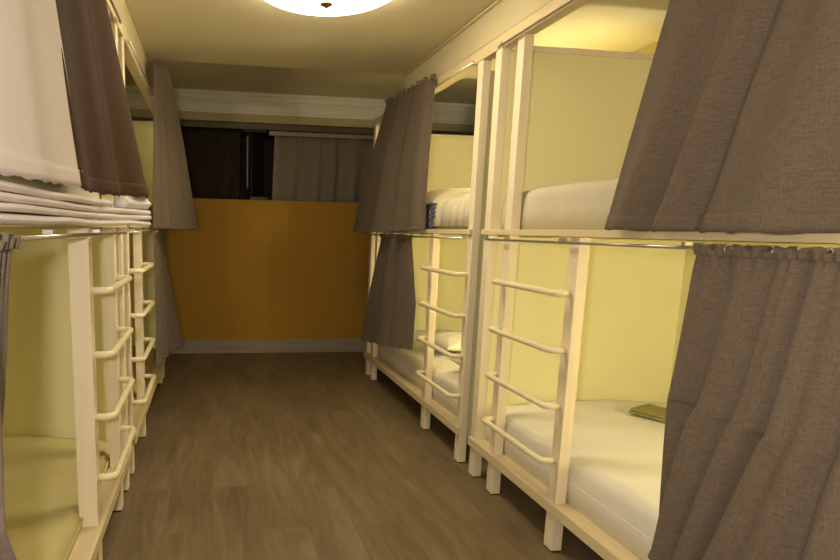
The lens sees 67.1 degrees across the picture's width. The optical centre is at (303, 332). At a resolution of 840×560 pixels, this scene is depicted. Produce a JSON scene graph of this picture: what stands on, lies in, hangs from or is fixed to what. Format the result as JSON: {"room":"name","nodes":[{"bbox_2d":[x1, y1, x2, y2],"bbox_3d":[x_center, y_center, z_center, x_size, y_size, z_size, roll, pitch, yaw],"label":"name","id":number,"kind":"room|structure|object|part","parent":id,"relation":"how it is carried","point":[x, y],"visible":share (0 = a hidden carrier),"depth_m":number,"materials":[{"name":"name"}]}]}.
{"room":"dormitory","nodes":[
{"label":"dormitory","id":0,"kind":"room"},
{"bbox_2d":[239,129,273,199],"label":"window","id":1,"kind":"structure","parent":0,"point":[268,144],"depth_m":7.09,"materials":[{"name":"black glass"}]},
{"bbox_3d":[-0.481,-2.003,6.109,0.240,0.060,0.030,-2,10,-17],"label":"mount arm","id":2,"kind":"part","parent":1,"relation":"part of","materials":[{"name":"black plastic"}]},
{"bbox_2d":[181,121,440,139],"bbox_3d":[-0.079,-2.169,6.602,4.881,0.098,0.980,0,9,-8],"label":"trim","id":3,"kind":"structure","parent":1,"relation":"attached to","point":[243,134],"depth_m":6.50,"materials":[{"name":"brown wood"}]},
{"bbox_2d":[269,130,373,139],"bbox_3d":[0.422,-1.997,6.221,1.540,0.097,0.025,0,9,-8],"label":"rail","id":4,"kind":"object","parent":1,"relation":"attached to","point":[274,132],"visible":0.59,"depth_m":6.18,"materials":[{"name":"beige metal"}]},
{"bbox_2d":[272,136,373,202],"bbox_3d":[0.381,-1.642,6.309,1.402,0.634,0.074,0,9,-8],"label":"curtain","id":5,"kind":"object","parent":4,"relation":"hanging from","point":[304,168],"visible":0.71,"depth_m":6.28,"materials":[{"name":"fabric"}]},
{"bbox_2d":[101,198,467,339],"bbox_3d":[-0.032,-0.555,6.327,4.881,1.530,0.100,0,9,-8],"label":"wall","id":6,"kind":"structure","parent":0,"point":[250,269],"depth_m":6.22,"materials":[{"name":"orange paint"}]},
{"bbox_2d":[181,128,240,199],"bbox_3d":[-0.933,-1.677,6.197,0.613,0.687,0.051,0,9,-8],"label":"curtain","id":7,"kind":"object","parent":6,"relation":"hanging from","point":[212,157],"visible":0.84,"depth_m":6.20,"materials":[{"name":"black fabric"}]},
{"bbox_2d":[168,339,365,353],"bbox_3d":[-0.037,0.140,6.383,4.881,0.140,0.018,0,9,-8],"label":"baseboard","id":8,"kind":"structure","parent":6,"relation":"attached to","point":[198,345],"depth_m":6.33,"materials":[{"name":"wood"}]},
{"bbox_2d":[130,109,474,133],"bbox_3d":[0.001,-2.161,6.061,4.881,0.263,0.100,0,9,-8],"label":"trim","id":9,"kind":"structure","parent":0,"point":[135,113],"depth_m":6.01,"materials":[{"name":"beige paint"}]},
{"bbox_2d":[102,352,603,559],"bbox_3d":[0.423,0.786,3.269,5.081,0.100,8.800,0,9,-8],"label":"floor","id":10,"kind":"structure","parent":0,"point":[296,455],"depth_m":3.14,"materials":[{"name":"brown wood"}]},
{"bbox_2d":[0,0,135,559],"bbox_3d":[-1.207,-0.152,1.814,1.200,2.160,2.218,0,9,-8],"label":"bunk bed","id":11,"kind":"object","parent":10,"relation":"on","point":[68,333],"visible":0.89,"depth_m":2.72,"materials":[{"name":"beige paint"}]},
{"bbox_2d":[0,231,20,559],"bbox_3d":[-0.524,0.374,1.194,0.082,1.121,0.562,0,9,-8],"label":"curtain","id":12,"kind":"object","parent":11,"relation":"hanging from","point":[8,242],"visible":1,"depth_m":1.07,"materials":[{"name":"beige fabric"}]},
{"bbox_2d":[0,0,80,186],"bbox_3d":[-0.537,-0.685,1.204,0.055,0.780,0.892,0,9,-8],"label":"curtain","id":13,"kind":"object","parent":11,"relation":"hanging from","point":[37,142],"visible":0.99,"depth_m":1.24,"materials":[{"name":"fabric"}]},
{"bbox_2d":[0,174,101,219],"bbox_3d":[-1.218,-0.421,1.694,1.014,0.197,1.946,0,9,-8],"label":"mattress","id":14,"kind":"object","parent":11,"relation":"on","point":[60,188],"visible":0.04,"depth_m":1.78,"materials":[{"name":"white fabric"}]},
{"bbox_3d":[-1.382,0.084,2.770,1.040,1.096,0.020,0,9,-8],"label":"panel","id":15,"kind":"part","parent":11,"relation":"part of","materials":[{"name":"yellow wood"}]},
{"bbox_2d":[2,436,109,559],"bbox_3d":[-1.240,0.671,1.874,1.015,0.105,1.946,0,9,-8],"label":"mattress","id":16,"kind":"object","parent":11,"relation":"on","point":[43,521],"visible":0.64,"depth_m":2.24,"materials":[{"name":"white fabric"}]},
{"bbox_3d":[-0.661,-0.317,1.795,0.016,0.026,2.078,0,9,-8],"label":"rail","id":17,"kind":"part","parent":11,"relation":"part of","materials":[{"name":"beige wood"}]},
{"bbox_2d":[0,214,150,226],"bbox_3d":[-0.569,-0.273,1.525,0.101,0.022,1.312,1,9,-1],"label":"sheet","id":18,"kind":"object","parent":11,"relation":"on","point":[4,218],"visible":1,"depth_m":1.49,"materials":[{"name":"fabric"}]},
{"bbox_2d":[0,202,151,219],"bbox_3d":[-0.599,-0.293,1.517,0.163,0.018,1.320,1,9,-1],"label":"sheet","id":19,"kind":"object","parent":18,"relation":"on","point":[14,208],"visible":0.98,"depth_m":1.49,"materials":[{"name":"fabric"}]},
{"bbox_2d":[0,192,150,214],"bbox_3d":[-0.598,-0.311,1.514,0.163,0.018,1.319,1,9,-2],"label":"sheet","id":20,"kind":"object","parent":19,"relation":"on","point":[5,197],"visible":0.91,"depth_m":1.50,"materials":[{"name":"fabric"}]},
{"bbox_2d":[0,180,112,205],"bbox_3d":[-0.591,-0.308,1.373,0.098,0.020,1.037,0,9,-5],"label":"sheet","id":21,"kind":"object","parent":20,"relation":"on","point":[8,187],"visible":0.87,"depth_m":1.39,"materials":[{"name":"fabric"}]},
{"bbox_2d":[113,196,151,208],"bbox_3d":[-0.573,-0.433,2.077,0.050,0.036,0.186,3,10,11],"label":"folded cloth","id":22,"kind":"object","parent":20,"relation":"on","point":[118,202],"visible":0.94,"depth_m":2.02,"materials":[{"name":"fabric"}]},
{"bbox_3d":[-0.751,0.266,2.137,0.066,1.237,0.060,0,9,-8],"label":"post","id":23,"kind":"part","parent":11,"relation":"part of","materials":[{"name":"beige paint"}]},
{"bbox_2d":[55,0,148,197],"bbox_3d":[-0.605,-0.760,1.611,0.160,0.767,0.964,1,9,0],"label":"curtain","id":24,"kind":"object","parent":11,"relation":"hanging from","point":[105,143],"visible":0.94,"depth_m":1.82,"materials":[{"name":"brown fabric"}]},
{"bbox_3d":[-0.683,0.740,1.970,0.016,0.044,2.078,0,9,-8],"label":"rail","id":25,"kind":"part","parent":11,"relation":"part of","materials":[{"name":"beige wood"}]},
{"bbox_3d":[-0.810,-0.246,2.599,0.045,2.094,0.060,0,9,-8],"label":"post","id":26,"kind":"part","parent":11,"relation":"part of","materials":[{"name":"beige paint"}]},
{"bbox_3d":[-0.684,-1.190,1.716,0.054,0.060,2.218,0,9,-8],"label":"rail","id":27,"kind":"part","parent":11,"relation":"part of","materials":[{"name":"beige wood"}]},
{"bbox_3d":[-0.841,-0.282,2.808,0.045,2.094,0.060,0,9,-8],"label":"post","id":28,"kind":"part","parent":11,"relation":"part of","materials":[{"name":"beige paint"}]},
{"bbox_2d":[29,24,165,474],"bbox_3d":[-1.519,-0.508,3.931,1.200,2.160,2.119,0,9,-8],"label":"bunk bed","id":29,"kind":"object","parent":10,"relation":"on","point":[140,308],"visible":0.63,"depth_m":3.62,"materials":[{"name":"beige paint"}]},
{"bbox_3d":[-1.708,-0.287,4.975,1.040,1.096,0.020,0,9,-8],"label":"panel","id":30,"kind":"part","parent":29,"relation":"part of","materials":[{"name":"yellow wood"}]},
{"bbox_3d":[-0.870,-0.315,3.005,0.045,2.094,0.060,0,9,-8],"label":"post","id":31,"kind":"part","parent":29,"relation":"part of","materials":[{"name":"beige paint"}]},
{"bbox_3d":[-0.997,-1.546,3.833,0.054,0.060,2.119,0,9,-8],"label":"rail","id":32,"kind":"part","parent":29,"relation":"part of","materials":[{"name":"beige wood"}]},
{"bbox_3d":[-0.961,0.014,3.632,0.045,1.237,0.060,0,9,-8],"label":"post","id":33,"kind":"part","parent":29,"relation":"part of","materials":[{"name":"beige paint"}]},
{"bbox_3d":[-0.984,-0.685,3.980,0.016,0.026,2.119,0,9,-8],"label":"rail","id":34,"kind":"part","parent":29,"relation":"part of","materials":[{"name":"beige wood"}]},
{"bbox_2d":[128,196,152,223],"bbox_3d":[-1.540,-0.790,3.878,1.014,0.200,1.986,0,9,-8],"label":"mattress","id":35,"kind":"object","parent":29,"relation":"on","point":[150,208],"visible":0.05,"depth_m":4.58,"materials":[{"name":"white fabric"}]},
{"bbox_3d":[-1.688,-1.234,4.818,1.040,0.764,0.020,0,9,-8],"label":"panel","id":36,"kind":"part","parent":29,"relation":"part of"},
{"bbox_2d":[132,346,155,408],"bbox_3d":[-1.562,0.304,4.059,1.015,0.103,1.986,0,9,-8],"label":"mattress","id":37,"kind":"object","parent":29,"relation":"on","point":[149,361],"visible":0.17,"depth_m":4.51,"materials":[{"name":"white fabric"}]},
{"bbox_3d":[-1.005,0.372,4.155,0.016,0.044,2.119,0,9,-8],"label":"rail","id":38,"kind":"part","parent":29,"relation":"part of","materials":[{"name":"beige wood"}]},
{"bbox_3d":[-1.149,-0.201,4.910,0.045,1.237,0.060,0,9,-8],"label":"post","id":39,"kind":"part","parent":29,"relation":"part of","materials":[{"name":"beige paint"}]},
{"bbox_2d":[151,229,181,367],"bbox_3d":[-0.937,-0.262,4.256,0.150,0.881,1.102,0,9,-8],"label":"curtain","id":40,"kind":"object","parent":29,"relation":"hanging from","point":[168,336],"visible":1,"depth_m":4.14,"materials":[{"name":"beige fabric"}]},
{"bbox_2d":[151,60,197,229],"bbox_3d":[-0.884,-1.224,4.151,0.120,1.053,0.858,2,9,7],"label":"curtain","id":41,"kind":"object","parent":29,"relation":"hanging from","point":[173,206],"visible":1,"depth_m":4.05,"materials":[{"name":"beige fabric"}]},
{"bbox_2d":[364,47,668,462],"bbox_3d":[1.241,-0.519,4.337,1.200,2.160,2.119,0,9,-8],"label":"bunk bed","id":42,"kind":"object","parent":10,"relation":"on","point":[447,266],"visible":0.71,"depth_m":3.81,"materials":[{"name":"beige paint"}]},
{"bbox_3d":[0.591,-0.660,5.272,0.045,2.094,0.060,0,9,-8],"label":"post","id":43,"kind":"part","parent":42,"relation":"part of","materials":[{"name":"beige paint"}]},
{"bbox_3d":[0.608,-0.208,5.168,0.045,1.237,0.060,0,9,-8],"label":"post","id":44,"kind":"part","parent":42,"relation":"part of","materials":[{"name":"beige paint"}]},
{"bbox_2d":[360,233,415,348],"bbox_3d":[0.615,-0.274,4.502,0.116,0.876,1.100,0,9,-8],"label":"curtain","id":45,"kind":"object","parent":42,"relation":"hanging from","point":[389,320],"visible":1,"depth_m":4.42,"materials":[{"name":"beige fabric"}]},
{"bbox_2d":[352,73,435,232],"bbox_3d":[0.606,-1.202,4.410,0.164,0.978,1.452,0,9,-8],"label":"curtain","id":46,"kind":"object","parent":42,"relation":"hanging from","point":[394,193],"visible":1,"depth_m":4.15,"materials":[{"name":"beige fabric"}]},
{"bbox_3d":[0.691,0.366,4.404,0.016,0.044,2.119,0,9,-8],"label":"rail","id":47,"kind":"part","parent":42,"relation":"part of","materials":[{"name":"beige wood"}]},
{"bbox_2d":[378,330,459,415],"bbox_3d":[1.253,0.237,4.464,1.015,0.216,1.986,0,9,-8],"label":"mattress","id":48,"kind":"object","parent":42,"relation":"on","point":[406,362],"visible":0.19,"depth_m":4.28,"materials":[{"name":"white fabric"}]},
{"bbox_2d":[416,331,461,350],"bbox_3d":[1.160,0.061,4.486,0.600,0.113,0.400,-3,10,-25],"label":"pillow","id":49,"kind":"object","parent":48,"relation":"on","point":[450,341],"visible":0.4,"depth_m":4.32,"materials":[{"name":"white fabric"}]},
{"bbox_2d":[449,358,459,364],"bbox_3d":[1.233,0.179,3.717,0.620,0.133,0.420,-1,10,-14],"label":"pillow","id":50,"kind":"object","parent":48,"relation":"on","point":[457,361],"visible":0.02,"depth_m":3.77,"materials":[{"name":"white fabric"}]},
{"bbox_3d":[0.796,0.007,3.890,0.045,1.237,0.060,0,9,-8],"label":"post","id":51,"kind":"part","parent":42,"relation":"part of","materials":[{"name":"beige paint"}]},
{"bbox_2d":[425,203,436,227],"bbox_3d":[0.763,-0.767,4.109,0.040,0.156,0.748,0,9,-8],"label":"fringed throw","id":52,"kind":"object","parent":42,"relation":"on","point":[428,206],"visible":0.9,"depth_m":3.84,"materials":[{"name":"blue fabric"}]},
{"bbox_3d":[0.761,-1.553,4.092,0.054,0.060,2.119,0,9,-8],"label":"rail","id":53,"kind":"part","parent":42,"relation":"part of","materials":[{"name":"beige wood"}]},
{"bbox_3d":[0.713,-0.692,4.230,0.016,0.026,2.119,0,9,-8],"label":"rail","id":54,"kind":"part","parent":42,"relation":"part of","materials":[{"name":"beige wood"}]},
{"bbox_3d":[1.123,-0.299,5.391,1.040,1.096,0.020,0,9,-8],"label":"panel","id":55,"kind":"part","parent":42,"relation":"part of","materials":[{"name":"yellow wood"}]},
{"bbox_2d":[425,226,467,228],"bbox_3d":[1.274,-0.801,4.292,1.014,0.200,1.986,0,9,-8],"label":"mattress","id":56,"kind":"object","parent":42,"relation":"on","point":[433,227],"visible":0.02,"depth_m":3.66,"materials":[{"name":"white fabric"}]},
{"bbox_2d":[425,188,470,225],"bbox_3d":[1.100,-0.793,3.908,0.643,0.260,1.282,0,9,-8],"label":"blanket","id":57,"kind":"object","parent":56,"relation":"on","point":[453,204],"visible":0.21,"depth_m":3.62,"materials":[{"name":"beige fabric"}]},
{"bbox_3d":[1.142,-1.246,5.234,1.040,0.764,0.020,0,9,-8],"label":"panel","id":58,"kind":"part","parent":42,"relation":"part of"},
{"bbox_3d":[0.887,-0.322,3.263,0.045,2.094,0.060,0,9,-8],"label":"post","id":59,"kind":"part","parent":42,"relation":"part of","materials":[{"name":"beige paint"}]},
{"bbox_3d":[1.433,-0.914,3.264,1.040,0.764,0.020,0,9,-8],"label":"panel","id":60,"kind":"part","parent":42,"relation":"part of","materials":[{"name":"beige wood"}]},
{"bbox_3d":[1.775,-0.135,4.480,0.016,1.096,2.019,0,9,-8],"label":"panel","id":61,"kind":"part","parent":42,"relation":"part of","materials":[{"name":"beige wood"}]},
{"bbox_3d":[1.414,0.033,3.421,1.040,1.096,0.020,0,9,-8],"label":"panel","id":62,"kind":"part","parent":42,"relation":"part of","materials":[{"name":"yellow wood"}]},
{"bbox_2d":[467,0,839,559],"bbox_3d":[1.554,-0.163,2.220,1.200,2.160,2.218,0,9,-8],"label":"bunk bed","id":63,"kind":"object","parent":10,"relation":"on","point":[564,321],"visible":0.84,"depth_m":2.98,"materials":[{"name":"beige paint"}]},
{"bbox_3d":[0.916,-0.289,3.067,0.045,2.094,0.060,0,9,-8],"label":"post","id":64,"kind":"part","parent":63,"relation":"part of","materials":[{"name":"beige paint"}]},
{"bbox_3d":[0.947,-0.253,2.857,0.045,2.094,0.060,0,9,-8],"label":"post","id":65,"kind":"part","parent":63,"relation":"part of","materials":[{"name":"beige paint"}]},
{"bbox_3d":[1.074,-1.197,1.975,0.054,0.060,2.218,0,9,-8],"label":"rail","id":66,"kind":"part","parent":63,"relation":"part of","materials":[{"name":"beige wood"}]},
{"bbox_3d":[1.014,0.733,2.219,0.016,0.044,2.078,0,9,-8],"label":"rail","id":67,"kind":"part","parent":63,"relation":"part of","materials":[{"name":"beige wood"}]},
{"bbox_2d":[501,179,617,229],"bbox_3d":[1.597,-0.432,2.107,1.014,0.198,1.946,0,9,-8],"label":"mattress","id":68,"kind":"object","parent":63,"relation":"on","point":[585,205],"visible":0.28,"depth_m":2.43,"materials":[{"name":"white fabric"}]},
{"bbox_3d":[1.017,0.259,2.397,0.045,1.237,0.060,0,9,-8],"label":"post","id":69,"kind":"part","parent":63,"relation":"part of","materials":[{"name":"beige paint"}]},
{"bbox_3d":[1.468,-0.904,3.024,1.040,0.824,0.020,0,9,-8],"label":"panel","id":70,"kind":"part","parent":63,"relation":"part of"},
{"bbox_2d":[486,399,666,559],"bbox_3d":[1.575,0.605,2.279,1.015,0.217,1.946,0,9,-8],"label":"mattress","id":71,"kind":"object","parent":63,"relation":"on","point":[616,454],"visible":0.41,"depth_m":2.44,"materials":[{"name":"white fabric"}]},
{"bbox_2d":[629,403,665,421],"bbox_3d":[1.731,0.399,2.813,0.170,0.024,0.420,-5,13,-34],"label":"folded towel","id":72,"kind":"object","parent":71,"relation":"on","point":[648,410],"visible":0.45,"depth_m":2.90,"materials":[{"name":"yellow fabric"}]},
{"bbox_3d":[1.448,0.072,3.186,1.040,1.096,0.020,0,9,-8],"label":"panel","id":73,"kind":"part","parent":63,"relation":"part of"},
{"bbox_3d":[1.036,-0.324,2.044,0.016,0.026,2.078,0,9,-8],"label":"rail","id":74,"kind":"part","parent":63,"relation":"part of","materials":[{"name":"beige wood"}]},
{"bbox_2d":[604,0,839,233],"bbox_3d":[1.061,-0.661,1.462,0.117,0.847,1.047,0,9,-8],"label":"curtain","id":75,"kind":"object","parent":63,"relation":"hanging from","point":[736,128],"visible":1,"depth_m":1.50,"materials":[{"name":"beige fabric"}]},
{"bbox_2d":[648,243,839,559],"bbox_3d":[1.056,0.375,1.443,0.142,1.141,0.673,0,9,-8],"label":"curtain","id":76,"kind":"object","parent":63,"relation":"hanging from","point":[751,457],"visible":1,"depth_m":1.45,"materials":[{"name":"beige fabric"}]},
{"bbox_3d":[2.098,0.233,2.295,0.016,1.096,1.978,0,9,-8],"label":"panel","id":77,"kind":"part","parent":63,"relation":"part of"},
{"bbox_2d":[124,0,669,103],"bbox_3d":[0.473,-1.710,2.856,5.081,0.290,8.800,0,9,-8],"label":"ceiling","id":78,"kind":"structure","parent":0,"point":[255,46],"depth_m":3.55,"materials":[{"name":"paint"}]},
{"bbox_2d":[113,0,148,81],"bbox_3d":[-0.626,-1.244,1.297,0.028,0.163,5.720,0,9,-8],"label":"trim","id":79,"kind":"structure","parent":78,"relation":"attached to","point":[121,6],"depth_m":3.27,"materials":[{"name":"paint"}]},
{"bbox_2d":[125,0,150,61],"bbox_3d":[-0.602,-1.316,1.288,0.018,0.010,5.720,0,9,-8],"label":"trim","id":80,"kind":"structure","parent":78,"relation":"attached to","point":[127,2],"depth_m":3.39,"materials":[{"name":"beige wood"}]},
{"bbox_2d":[125,86,475,124],"bbox_3d":[0.013,-2.185,5.980,4.881,0.190,0.055,0,9,-8],"label":"ceiling beam","id":81,"kind":"structure","parent":78,"relation":"attached to","point":[193,100],"depth_m":5.95,"materials":[{"name":"beige"}]},
{"bbox_2d":[265,0,389,15],"bbox_3d":[0.102,-1.482,2.707,0.660,0.124,0.660,0,9,-8],"label":"ceiling lamp","id":82,"kind":"object","parent":78,"relation":"attached to","point":[308,7],"visible":1,"depth_m":2.78,"materials":[{"name":"beige"}]},
{"bbox_2d":[403,0,502,76],"bbox_3d":[1.117,-1.323,1.541,0.018,0.010,5.720,0,9,-8],"label":"trim","id":83,"kind":"structure","parent":78,"relation":"attached to","point":[496,2],"depth_m":3.39,"materials":[{"name":"beige wood"}]},
{"bbox_2d":[405,0,551,88],"bbox_3d":[1.138,-1.251,1.556,0.028,0.163,5.720,0,9,-8],"label":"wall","id":84,"kind":"structure","parent":78,"relation":"attached to","point":[505,15],"depth_m":3.15,"materials":[{"name":"paint"}]},
{"bbox_2d":[500,41,835,243],"bbox_3d":[2.216,-0.351,2.318,0.100,2.525,6.600,0,9,-8],"label":"wall","id":85,"kind":"structure","parent":0,"point":[651,48],"depth_m":3.52,"materials":[{"name":"yellow paint"}]},
{"bbox_3d":[2.438,-1.060,6.637,0.100,2.525,2.000,0,9,-8],"label":"wall","id":86,"kind":"structure","parent":0,"visible":0},
{"bbox_2d":[132,119,473,135],"bbox_3d":[-0.011,-2.019,6.148,4.881,0.047,0.024,0,9,-8],"label":"trim","id":87,"kind":"structure","parent":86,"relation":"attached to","point":[182,123],"depth_m":6.11,"materials":[{"name":"brown"}]}
]}

